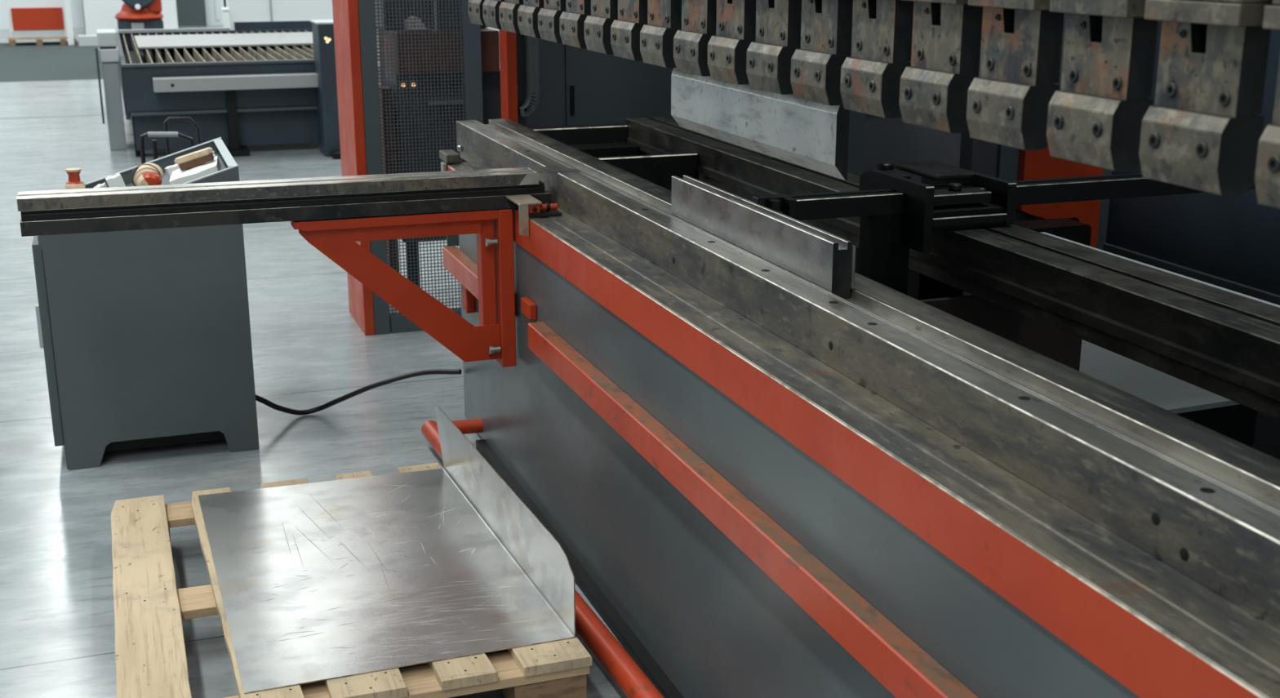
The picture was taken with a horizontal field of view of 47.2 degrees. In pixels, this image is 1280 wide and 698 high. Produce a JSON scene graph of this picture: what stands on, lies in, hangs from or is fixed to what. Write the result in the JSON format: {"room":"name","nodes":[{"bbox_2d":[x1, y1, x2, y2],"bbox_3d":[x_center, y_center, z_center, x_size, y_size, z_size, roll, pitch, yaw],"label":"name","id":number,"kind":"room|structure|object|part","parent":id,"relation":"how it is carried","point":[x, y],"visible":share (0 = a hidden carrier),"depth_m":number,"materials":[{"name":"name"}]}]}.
{"room":"metal workshop","nodes":[
{"label":"metal workshop","id":0,"kind":"room"},
{"bbox_2d":[0,0,222,29],"bbox_3d":[-11.116,-9.796,26.527,26.000,7.800,0.230,-6,17,-19],"label":"wall","id":1,"kind":"structure","parent":0,"point":[214,15],"depth_m":27.64,"materials":[{"name":"paint"}]},
{"bbox_2d":[175,0,206,26],"bbox_3d":[-8.636,-7.378,27.900,0.560,2.400,0.120,-6,17,-19],"label":"door","id":2,"kind":"structure","parent":1,"relation":"in","point":[189,12],"depth_m":28.11,"materials":[{"name":"grey paint"}]},
{"bbox_2d":[0,24,627,697],"bbox_3d":[-4.671,-1.054,10.215,26.000,0.200,38.200,-6,17,-19],"label":"floor","id":3,"kind":"structure","parent":0,"point":[57,624],"depth_m":5.27,"materials":[{"name":"concrete"}]},
{"bbox_2d":[6,0,76,45],"bbox_3d":[-9.588,-5.685,23.358,1.000,1.600,0.900,-6,17,-19],"label":"crate","id":4,"kind":"object","parent":3,"relation":"on","point":[28,20],"visible":0.93,"depth_m":23.11,"materials":[{"name":"white paint"}]},
{"bbox_3d":[-9.648,-5.756,23.372,0.830,1.470,0.800,-6,17,-19],"label":"white frame","id":5,"kind":"part","parent":4,"relation":"part of","materials":[{"name":"white paint"}]},
{"bbox_3d":[-9.497,-5.210,23.118,0.750,0.335,0.040,-6,17,-19],"label":"orange panel","id":6,"kind":"part","parent":4,"relation":"part of","materials":[{"name":"paint"}]},
{"bbox_2d":[63,0,74,45],"bbox_3d":[-9.000,-5.870,22.907,0.090,2.200,0.180,-6,17,-19],"label":"post","id":7,"kind":"object","parent":3,"relation":"on","point":[67,2],"visible":1,"depth_m":23.03,"materials":[{"name":"white paint"}]},
{"bbox_2d":[78,34,97,46],"bbox_3d":[-8.679,-4.850,23.048,0.280,0.160,0.300,-6,17,-19],"label":"bin","id":8,"kind":"object","parent":3,"relation":"on","point":[83,40],"visible":0.86,"depth_m":22.91,"materials":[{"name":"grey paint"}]},
{"bbox_2d":[82,0,124,35],"bbox_3d":[-9.402,-6.802,25.485,0.670,2.600,0.800,-6,17,-19],"label":"tall cabinet","id":9,"kind":"object","parent":3,"relation":"on","point":[98,14],"visible":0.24,"depth_m":25.36,"materials":[{"name":"white metal"}]},
{"bbox_2d":[95,28,126,150],"bbox_3d":[-4.265,-2.090,11.811,0.170,0.930,0.450,-6,17,-19],"label":"pedestal","id":10,"kind":"object","parent":3,"relation":"on","point":[107,43],"visible":1,"depth_m":11.64,"materials":[{"name":"grey paint"}]},
{"bbox_2d":[115,0,164,29],"bbox_3d":[-6.417,-4.342,18.768,0.600,1.500,0.640,-6,17,-19],"label":"robot","id":11,"kind":"object","parent":3,"relation":"on","point":[134,14],"visible":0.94,"depth_m":18.61,"materials":[{"name":"orange paint"}]},
{"bbox_3d":[-6.385,-4.001,18.661,0.150,0.300,0.030,-6,17,-19],"label":"pedestal door","id":12,"kind":"part","parent":11,"relation":"part of","materials":[{"name":"grey paint"}]},
{"bbox_3d":[-6.245,-4.711,18.750,0.180,0.780,0.400,-6,17,-19],"label":"arm","id":13,"kind":"part","parent":11,"relation":"part of","materials":[{"name":"orange paint"}]},
{"bbox_2d":[31,137,259,470],"bbox_3d":[-1.698,-0.185,4.992,0.648,0.954,0.717,-6,17,-19],"label":"base cabinet","id":14,"kind":"object","parent":3,"relation":"on","point":[144,336],"depth_m":4.69,"materials":[{"name":"grey metal"}]},
{"bbox_3d":[-1.919,-0.072,4.689,0.016,0.140,0.020,-6,17,-19],"label":"handle","id":15,"kind":"part","parent":14,"relation":"part of","materials":[{"name":"grey paint"}]},
{"bbox_3d":[-1.972,-0.087,4.911,0.028,0.660,0.645,-6,17,-19],"label":"door","id":16,"kind":"part","parent":14,"relation":"part of","materials":[{"name":"grey paint"}]},
{"bbox_3d":[-1.955,-0.069,4.928,0.010,0.766,0.691,-6,17,-19],"label":"panel","id":17,"kind":"part","parent":14,"relation":"part of","materials":[{"name":"grey paint"}]},
{"bbox_3d":[-1.959,-0.567,5.082,0.068,0.118,0.068,-6,17,-19],"label":"knob handle","id":18,"kind":"part","parent":14,"relation":"part of","materials":[{"name":"red plastic"}]},
{"bbox_2d":[93,182,107,187],"bbox_3d":[-1.849,-0.540,5.041,0.045,0.062,0.053,-2,16,-8],"label":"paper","id":19,"kind":"object","parent":14,"relation":"in","point":[100,185],"visible":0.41,"depth_m":5.03,"materials":[{"name":"white paper"}]},
{"bbox_2d":[105,172,125,187],"bbox_3d":[-1.807,-0.567,5.060,0.066,0.077,0.062,-7,17,-24],"label":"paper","id":20,"kind":"object","parent":14,"relation":"in","point":[116,180],"visible":0.56,"depth_m":5.03,"materials":[{"name":"white paper"}]},
{"bbox_2d":[131,163,163,186],"bbox_3d":[-1.647,-0.576,4.900,0.098,0.097,0.159,-4,16,-14],"label":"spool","id":21,"kind":"object","parent":14,"relation":"in","point":[148,174],"visible":0.79,"depth_m":4.85,"materials":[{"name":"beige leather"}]},
{"bbox_3d":[-1.798,-0.274,5.316,0.611,0.950,0.012,-6,17,-19],"label":"panel","id":22,"kind":"part","parent":14,"relation":"part of","materials":[{"name":"grey paint"}]},
{"bbox_2d":[84,137,238,186],"bbox_3d":[-1.680,-0.533,4.900,0.611,0.235,0.717,-6,17,-19],"label":"tray","id":23,"kind":"object","parent":14,"relation":"on","point":[228,168],"depth_m":5.17,"materials":[{"name":"grey paint"}]},
{"bbox_2d":[164,164,179,177],"bbox_3d":[-1.611,-0.618,5.075,0.059,0.052,0.042,-9,18,-30],"label":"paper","id":24,"kind":"object","parent":14,"relation":"in","point":[169,169],"visible":0.45,"depth_m":5.05,"materials":[{"name":"white paper"}]},
{"bbox_2d":[168,155,220,184],"bbox_3d":[-1.503,-0.598,4.955,0.162,0.079,0.201,-4,16,-13],"label":"paper stack","id":25,"kind":"object","parent":14,"relation":"in","point":[178,176],"visible":0.81,"depth_m":4.88,"materials":[{"name":"white paper"}]},
{"bbox_2d":[173,146,213,170],"bbox_3d":[-1.512,-0.645,4.971,0.130,0.074,0.048,-3,16,-12],"label":"brush","id":26,"kind":"object","parent":25,"relation":"on","point":[202,156],"visible":1,"depth_m":4.96,"materials":[{"name":"beige wood"}]},
{"bbox_3d":[-1.398,-0.210,5.095,0.012,0.946,0.691,-6,17,-19],"label":"panel","id":27,"kind":"part","parent":14,"relation":"part of","materials":[{"name":"grey paint"}]},
{"bbox_2d":[160,0,177,28],"bbox_3d":[-8.131,-6.575,24.861,0.360,2.500,0.700,-6,17,-19],"label":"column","id":28,"kind":"structure","parent":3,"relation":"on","point":[169,11],"depth_m":24.80,"materials":[{"name":"white paint"}]},
{"bbox_2d":[139,116,200,164],"bbox_3d":[-1.933,-0.503,6.146,0.265,0.902,0.340,-6,17,-19],"label":"cart","id":29,"kind":"object","parent":3,"relation":"on","point":[166,133],"visible":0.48,"depth_m":5.89,"materials":[{"name":"black metal"}]},
{"bbox_3d":[-1.902,-0.451,6.006,0.212,0.876,0.017,-6,17,-19],"label":"push handle","id":30,"kind":"part","parent":29,"relation":"part of","materials":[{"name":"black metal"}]},
{"bbox_3d":[-1.934,-0.546,6.299,0.143,0.902,0.014,-6,17,-19],"label":"handle","id":31,"kind":"part","parent":29,"relation":"part of","materials":[{"name":"grey metal"}]},
{"bbox_2d":[115,19,379,159],"bbox_3d":[-3.210,-2.544,13.249,2.815,1.025,4.680,-6,17,-19],"label":"table","id":32,"kind":"object","parent":3,"relation":"on","point":[243,96],"depth_m":11.45,"materials":[{"name":"blue paint"}]},
{"bbox_3d":[-3.918,-1.672,11.451,0.070,0.320,0.150,-6,17,-19],"label":"leg","id":33,"kind":"part","parent":32,"relation":"part of","materials":[{"name":"black paint"}]},
{"bbox_3d":[-3.778,-2.884,13.671,1.750,0.018,1.600,-6,17,-19],"label":"steel strip","id":34,"kind":"part","parent":32,"relation":"part of","materials":[{"name":"silver metal"}]},
{"bbox_3d":[-3.212,-1.738,11.556,1.460,0.270,0.040,-6,17,-19],"label":"table panel","id":35,"kind":"part","parent":32,"relation":"part of","materials":[{"name":"blue paint"}]},
{"bbox_3d":[-3.185,-1.766,11.453,0.070,0.500,0.130,-6,17,-19],"label":"leg","id":36,"kind":"part","parent":32,"relation":"part of","materials":[{"name":"black paint"}]},
{"bbox_3d":[-3.077,-2.055,11.290,1.280,0.100,0.150,-6,17,-19],"label":"rail","id":37,"kind":"part","parent":32,"relation":"part of","materials":[{"name":"silver metal"}]},
{"bbox_3d":[-2.432,-2.033,11.459,0.160,1.010,0.350,-6,17,-19],"label":"post","id":38,"kind":"part","parent":32,"relation":"part of","materials":[{"name":"metal"}]},
{"bbox_2d":[221,0,377,30],"bbox_3d":[-3.844,-4.358,16.791,1.987,2.600,1.145,-6,17,-19],"label":"machine housing","id":39,"kind":"object","parent":3,"relation":"on","point":[233,11],"visible":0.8,"depth_m":16.41,"materials":[{"name":"white paint"}]},
{"bbox_3d":[-4.120,-4.206,16.252,0.015,2.400,0.015,-6,17,-19],"label":"door panel","id":40,"kind":"part","parent":39,"relation":"part of","materials":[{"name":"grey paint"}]},
{"bbox_2d":[111,462,591,697],"bbox_3d":[-0.786,0.614,3.642,0.978,0.146,1.316,-6,17,-19],"label":"wooden pallet","id":41,"kind":"object","parent":3,"relation":"on","point":[151,660],"visible":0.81,"depth_m":3.22,"materials":[{"name":"brown wood"}]},
{"bbox_2d":[198,401,575,693],"bbox_3d":[-0.676,0.441,3.619,0.739,0.202,1.280,-6,17,-19],"label":"metal sheet","id":42,"kind":"object","parent":41,"relation":"on","point":[335,579],"visible":1,"depth_m":3.57,"materials":[{"name":"silver metal"}]},
{"bbox_2d":[255,368,461,415],"bbox_3d":[-0.995,0.154,5.181,0.730,0.195,0.171,-2,16,-6],"label":"power cable","id":43,"kind":"object","parent":3,"relation":"on","point":[430,371],"visible":0.96,"depth_m":5.17,"materials":[{"name":"black rubber"}]},
{"bbox_2d":[332,0,483,335],"bbox_3d":[-0.997,-1.533,6.192,0.545,2.900,0.440,-6,17,-19],"label":"guard","id":44,"kind":"object","parent":3,"relation":"on","point":[354,23],"visible":0.62,"depth_m":6.14,"materials":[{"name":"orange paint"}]},
{"bbox_3d":[-1.234,-1.510,6.110,0.042,2.900,0.440,-6,17,-19],"label":"orange post","id":45,"kind":"part","parent":44,"relation":"part of","materials":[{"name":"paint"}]},
{"bbox_2d":[374,0,501,287],"bbox_3d":[-0.912,-1.500,6.629,0.658,2.600,0.800,-6,17,-19],"label":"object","id":46,"kind":"object","parent":3,"relation":"on","point":[490,49],"visible":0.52,"depth_m":6.42,"materials":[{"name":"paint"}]},
{"bbox_3d":[-1.031,-0.332,6.666,0.050,0.330,0.050,-6,17,-19],"label":"leg","id":47,"kind":"part","parent":46,"relation":"part of","materials":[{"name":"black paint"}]},
{"bbox_3d":[-0.896,-0.947,6.857,0.580,0.750,0.680,-6,17,-19],"label":"tank","id":48,"kind":"part","parent":46,"relation":"part of","materials":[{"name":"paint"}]},
{"bbox_3d":[-0.826,-1.085,6.398,0.220,0.015,0.110,-6,17,-19],"label":"rail","id":49,"kind":"part","parent":46,"relation":"part of","materials":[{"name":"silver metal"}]},
{"bbox_2d":[421,0,1279,697],"bbox_3d":[1.237,-0.859,3.608,3.079,3.000,5.450,-6,17,-19],"label":"press brake","id":50,"kind":"object","parent":3,"relation":"on","point":[1047,465],"visible":0.97,"depth_m":2.70,"materials":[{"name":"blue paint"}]},
{"bbox_2d":[16,166,580,367],"bbox_3d":[-0.883,-0.172,4.072,1.514,0.577,0.266,-6,17,-19],"label":"support","id":51,"kind":"object","parent":50,"relation":"attached to","point":[331,214],"visible":1,"depth_m":4.11,"materials":[{"name":"metal"}]},
{"bbox_3d":[-0.962,-0.428,3.989,1.354,0.036,0.001,-6,17,-19],"label":"arm","id":52,"kind":"part","parent":51,"relation":"part of","materials":[{"name":"metal"}]},
{"bbox_3d":[-0.451,-0.188,4.309,0.040,0.409,0.056,-6,17,-19],"label":"bracket post","id":53,"kind":"part","parent":51,"relation":"part of","materials":[{"name":"red metal"}]},
{"bbox_3d":[-0.329,-0.422,4.149,0.069,0.006,0.138,-6,17,-19],"label":"clamp plate","id":54,"kind":"part","parent":51,"relation":"part of","materials":[{"name":"metal"}]},
{"bbox_3d":[-0.260,-0.400,4.131,0.055,0.018,0.018,-6,17,-19],"label":"clamp rod","id":55,"kind":"part","parent":51,"relation":"part of","materials":[{"name":"orange paint"}]},
{"bbox_3d":[-0.616,-0.497,5.153,0.136,0.268,0.012,-6,17,-19],"label":"plate","id":56,"kind":"part","parent":50,"relation":"part of","materials":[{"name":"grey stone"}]},
{"bbox_3d":[-0.603,0.263,4.924,0.201,0.052,0.048,-3,16,-11],"label":"kick bar arm","id":57,"kind":"part","parent":50,"relation":"part of","materials":[{"name":"orange paint"}]},
{"bbox_3d":[-0.535,-0.225,4.735,0.043,0.074,0.740,-6,17,-19],"label":"guide rail","id":58,"kind":"part","parent":50,"relation":"part of","materials":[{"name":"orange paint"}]},
{"bbox_3d":[0.615,-1.576,6.160,2.470,3.000,0.040,-6,17,-19],"label":"frame","id":59,"kind":"part","parent":50,"relation":"part of","materials":[{"name":"paint"}]},
{"bbox_3d":[0.289,0.401,2.509,0.043,0.074,3.450,-6,17,-19],"label":"guide rail","id":60,"kind":"part","parent":50,"relation":"part of","materials":[{"name":"metal"}]},
{"bbox_2d":[671,67,849,180],"bbox_3d":[0.232,-0.499,3.126,0.026,0.152,0.864,-6,17,-19],"label":"upper punch","id":61,"kind":"object","parent":50,"relation":"attached to","point":[811,135],"visible":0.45,"depth_m":3.02,"materials":[{"name":"metal"}]},
{"bbox_2d":[671,174,855,298],"bbox_3d":[0.245,-0.259,3.201,0.046,0.112,0.872,-6,17,-19],"label":"die","id":62,"kind":"object","parent":50,"relation":"on","point":[825,260],"visible":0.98,"depth_m":3.07,"materials":[{"name":"metal"}]},
{"bbox_3d":[0.143,0.436,3.038,0.015,0.777,4.490,-6,17,-19],"label":"panel","id":63,"kind":"part","parent":50,"relation":"part of","materials":[{"name":"grey paint"}]},
{"bbox_3d":[0.161,-0.156,3.164,0.001,0.096,5.008,-6,17,-19],"label":"rail","id":64,"kind":"part","parent":50,"relation":"part of","materials":[{"name":"metal"}]},
{"bbox_3d":[0.254,-0.149,3.201,0.196,0.135,5.010,-6,17,-19],"label":"bed rail","id":65,"kind":"part","parent":50,"relation":"part of","materials":[{"name":"metal"}]},
{"bbox_3d":[0.713,0.236,3.705,0.898,0.740,0.020,-6,17,-19],"label":"panel","id":66,"kind":"part","parent":50,"relation":"part of","materials":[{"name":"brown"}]},
{"bbox_2d":[752,160,1256,294],"bbox_3d":[1.196,-0.258,4.020,1.981,0.520,0.422,-6,17,-19],"label":"gauge","id":67,"kind":"object","parent":50,"relation":"on","point":[898,213],"visible":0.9,"depth_m":3.69,"materials":[{"name":"metal"}]},
{"bbox_3d":[0.621,-0.139,3.762,0.108,0.431,0.065,-6,17,-19],"label":"drop leg","id":68,"kind":"part","parent":67,"relation":"part of","materials":[{"name":"black paint"}]},
{"bbox_3d":[0.654,-0.479,3.913,0.044,0.035,0.044,-6,17,-19],"label":"knob","id":69,"kind":"part","parent":67,"relation":"part of","materials":[{"name":"metal"}]},
{"bbox_3d":[0.656,-0.455,3.832,0.062,0.011,0.100,-6,17,-19],"label":"plate","id":70,"kind":"part","parent":67,"relation":"part of","materials":[{"name":"metal"}]},
{"bbox_3d":[0.650,-0.359,3.746,0.023,0.164,0.340,-6,17,-19],"label":"cheek plate","id":71,"kind":"part","parent":67,"relation":"part of","materials":[{"name":"metal"}]},
{"bbox_3d":[0.768,-0.473,3.874,0.118,0.013,0.250,-6,17,-19],"label":"plate","id":72,"kind":"part","parent":67,"relation":"part of","materials":[{"name":"metal"}]},
{"bbox_3d":[0.792,-0.408,3.686,0.034,0.016,0.034,-6,17,-19],"label":"knob","id":73,"kind":"part","parent":67,"relation":"part of","materials":[{"name":"metal"}]},
{"bbox_3d":[0.857,-0.415,3.851,0.024,0.105,0.420,-6,17,-19],"label":"cheek plate","id":74,"kind":"part","parent":67,"relation":"part of","materials":[{"name":"metal"}]},
{"bbox_3d":[1.239,0.020,4.545,0.770,0.030,1.200,-6,17,-19],"label":"chute plate","id":75,"kind":"part","parent":50,"relation":"part of","materials":[{"name":"grey metal"}]},
{"bbox_3d":[2.448,0.133,3.685,0.070,0.040,4.270,-6,17,-19],"label":"wall sill","id":76,"kind":"part","parent":50,"relation":"part of","materials":[{"name":"grey metal"}]},
{"bbox_3d":[2.443,-1.068,3.345,0.040,2.454,4.270,-6,17,-19],"label":"wall panel","id":77,"kind":"part","parent":50,"relation":"part of","materials":[{"name":"blue paint"}]},
{"bbox_3d":[1.462,0.548,4.054,2.524,0.050,5.390,-6,17,-19],"label":"plate","id":78,"kind":"part","parent":50,"relation":"part of","materials":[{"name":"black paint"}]}
]}

